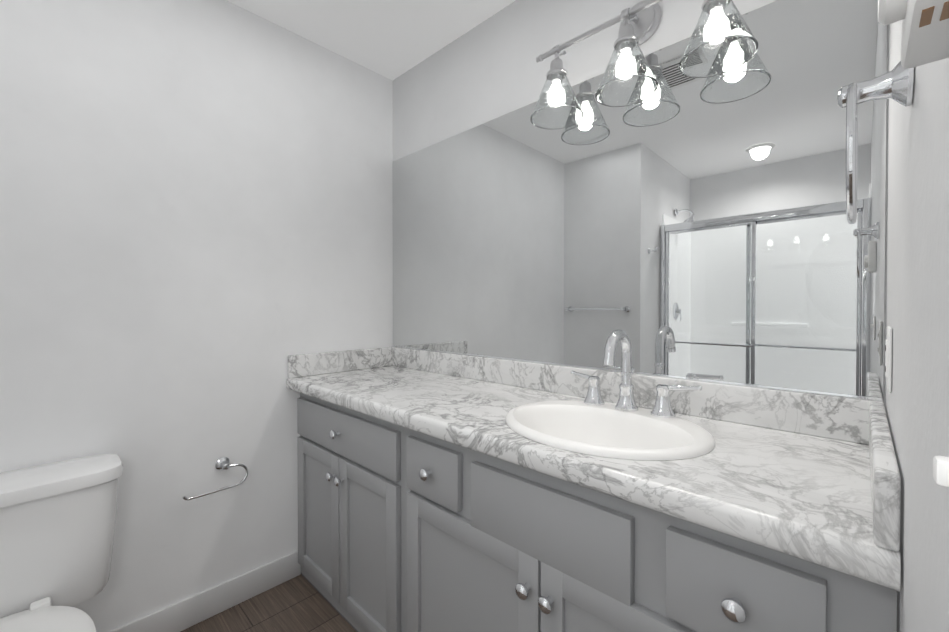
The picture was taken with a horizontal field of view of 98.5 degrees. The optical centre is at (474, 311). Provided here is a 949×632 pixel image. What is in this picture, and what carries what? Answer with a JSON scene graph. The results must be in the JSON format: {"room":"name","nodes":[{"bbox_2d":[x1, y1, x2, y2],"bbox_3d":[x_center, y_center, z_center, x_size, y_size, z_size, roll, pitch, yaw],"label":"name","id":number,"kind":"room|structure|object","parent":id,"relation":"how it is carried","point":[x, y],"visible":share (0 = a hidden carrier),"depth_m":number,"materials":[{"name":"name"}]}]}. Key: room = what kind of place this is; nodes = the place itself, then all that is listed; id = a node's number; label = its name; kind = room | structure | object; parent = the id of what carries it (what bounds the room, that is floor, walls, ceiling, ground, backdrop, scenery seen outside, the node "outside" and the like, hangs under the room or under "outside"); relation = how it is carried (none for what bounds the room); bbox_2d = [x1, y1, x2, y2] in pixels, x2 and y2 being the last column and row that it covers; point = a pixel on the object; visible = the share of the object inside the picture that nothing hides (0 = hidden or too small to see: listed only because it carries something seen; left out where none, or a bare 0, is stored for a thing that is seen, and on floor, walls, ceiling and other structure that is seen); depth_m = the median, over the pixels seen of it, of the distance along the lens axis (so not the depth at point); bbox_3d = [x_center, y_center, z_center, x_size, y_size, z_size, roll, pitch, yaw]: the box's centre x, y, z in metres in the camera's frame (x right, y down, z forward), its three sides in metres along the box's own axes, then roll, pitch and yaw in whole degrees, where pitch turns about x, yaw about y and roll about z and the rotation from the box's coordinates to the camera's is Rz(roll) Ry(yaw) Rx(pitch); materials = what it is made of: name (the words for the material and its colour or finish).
{"room":"bathroom","nodes":[
{"label":"bathroom","id":0,"kind":"room"},
{"bbox_2d":[0,0,392,631],"bbox_3d":[-1.089,-0.025,1.616,0.100,2.440,1.770,1,1,43],"label":"wall","id":1,"kind":"structure","parent":0,"point":[196,238],"depth_m":1.53,"materials":[{"name":"paint"}]},
{"bbox_2d":[110,551,300,631],"bbox_3d":[-1.223,1.143,1.401,0.015,0.110,1.257,1,1,43],"label":"baseboard","id":2,"kind":"structure","parent":1,"relation":"attached to","point":[182,615],"depth_m":1.59,"materials":[{"name":"white"}]},
{"bbox_2d":[182,457,247,499],"bbox_3d":[-1.009,0.640,1.592,0.055,0.117,0.222,1,1,43],"label":"toilet paper holder","id":3,"kind":"object","parent":1,"relation":"attached to","point":[222,463],"visible":0.98,"depth_m":1.61,"materials":[{"name":"silver metal"}]},
{"bbox_2d":[288,347,389,376],"bbox_3d":[-0.635,0.242,2.002,0.024,0.100,0.543,1,1,43],"label":"backsplash","id":4,"kind":"structure","parent":1,"relation":"attached to","point":[301,365],"depth_m":1.96,"materials":[{"name":"white stone"}]},
{"bbox_2d":[180,574,356,631],"bbox_3d":[-0.779,1.231,0.507,2.092,0.050,3.170,1,1,43],"label":"floor","id":5,"kind":"structure","parent":0,"point":[300,603],"depth_m":1.61,"materials":[{"name":"wood"}]},
{"bbox_2d":[0,454,122,631],"bbox_3d":[-1.139,0.837,0.975,0.701,0.730,0.504,1,1,43],"label":"toilet","id":6,"kind":"object","parent":5,"relation":"on","point":[57,525],"visible":0.98,"depth_m":1.15,"materials":[{"name":"white ceramic"}]},
{"bbox_2d":[286,385,899,631],"bbox_3d":[0.048,0.773,1.374,1.886,0.850,0.560,1,1,43],"label":"bathroom vanity","id":7,"kind":"object","parent":5,"relation":"on","point":[444,492],"depth_m":0.99,"materials":[{"name":"grey wood"}]},
{"bbox_2d":[290,365,900,580],"bbox_3d":[0.050,0.323,1.372,1.886,0.050,0.553,1,1,43],"label":"countertop","id":8,"kind":"structure","parent":7,"relation":"on","point":[804,490],"depth_m":0.81,"materials":[{"name":"white stone"}]},
{"bbox_2d":[466,389,737,480],"bbox_3d":[0.329,0.362,1.073,0.524,0.156,0.444,1,1,43],"label":"sink","id":9,"kind":"object","parent":8,"relation":"in","point":[672,447],"depth_m":1.10,"materials":[{"name":"white ceramic"}]},
{"bbox_2d":[566,329,701,416],"bbox_3d":[0.410,0.167,1.155,0.376,0.234,0.163,1,1,43],"label":"faucet","id":10,"kind":"object","parent":8,"relation":"on","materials":[{"name":"silver metal"}]},
{"bbox_2d":[227,0,515,80],"bbox_3d":[-0.779,-1.258,0.483,2.092,0.050,3.170,1,1,43],"label":"ceiling","id":11,"kind":"structure","parent":0,"point":[392,40],"depth_m":1.77,"materials":[{"name":"paint"}]},
{"bbox_2d":[393,0,888,410],"bbox_3d":[0.277,-0.025,1.608,2.092,2.440,0.100,1,1,43],"label":"wall","id":12,"kind":"structure","parent":0,"point":[489,69],"depth_m":1.65,"materials":[{"name":"paint"}]},
{"bbox_2d":[390,347,873,444],"bbox_3d":[0.233,0.246,1.564,1.886,0.100,0.023,1,1,43],"label":"backsplash","id":13,"kind":"structure","parent":12,"relation":"attached to","point":[844,418],"depth_m":1.12,"materials":[{"name":"white stone"}]},
{"bbox_2d":[392,0,886,400],"bbox_3d":[0.240,-0.304,1.565,1.882,1.000,0.008,1,1,43],"label":"mirror","id":14,"kind":"object","parent":12,"relation":"attached to","point":[678,224],"visible":0.96,"depth_m":1.21,"materials":[{"name":"silver mirror"}]},
{"bbox_2d":[530,0,758,128],"bbox_3d":[0.458,-0.816,1.226,0.657,0.322,0.192,1,1,43],"label":"sconce","id":15,"kind":"object","parent":12,"relation":"attached to","point":[722,40],"visible":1,"depth_m":1.19,"materials":[{"name":"clear glass"}]},
{"bbox_2d":[886,20,948,631],"bbox_3d":[-0.057,-0.007,-0.191,0.100,2.440,2.970,1,1,43],"label":"wall","id":16,"kind":"structure","parent":0,"point":[917,405],"depth_m":0.38,"materials":[{"name":"paint"}]},
{"bbox_2d":[837,61,913,223],"bbox_3d":[0.472,-0.199,0.485,0.063,0.184,0.164,1,1,43],"label":"towel ring","id":17,"kind":"object","parent":16,"relation":"attached to","point":[896,83],"visible":0.96,"depth_m":0.46,"materials":[{"name":"silver metal"}]},
{"bbox_2d":[866,401,900,556],"bbox_3d":[0.716,0.254,0.721,0.024,0.100,0.543,1,1,43],"label":"backsplash","id":18,"kind":"structure","parent":16,"relation":"attached to","point":[881,461],"depth_m":0.53,"materials":[{"name":"white stone"}]},
{"bbox_2d":[885,326,891,392],"bbox_3d":[0.760,0.086,0.751,0.007,0.117,0.072,1,1,43],"label":"electrical outlet plate","id":19,"kind":"object","parent":16,"relation":"attached to","point":[888,357],"visible":1,"depth_m":0.73,"materials":[{"name":"white plastic"}]},
{"bbox_2d":[878,0,948,68],"bbox_3d":[0.238,-0.205,0.217,0.034,0.121,0.080,1,1,43],"label":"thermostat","id":20,"kind":"object","parent":16,"relation":"attached to","point":[924,31],"visible":1,"depth_m":0.22,"materials":[{"name":"white plastic"}]},
{"bbox_2d":[933,455,948,486],"bbox_3d":[0.214,0.080,0.181,0.015,0.096,0.090,1,1,43],"label":"light switch","id":21,"kind":"object","parent":16,"relation":"attached to","point":[941,470],"visible":1,"depth_m":0.18,"materials":[{"name":"white plastic"}]}
]}

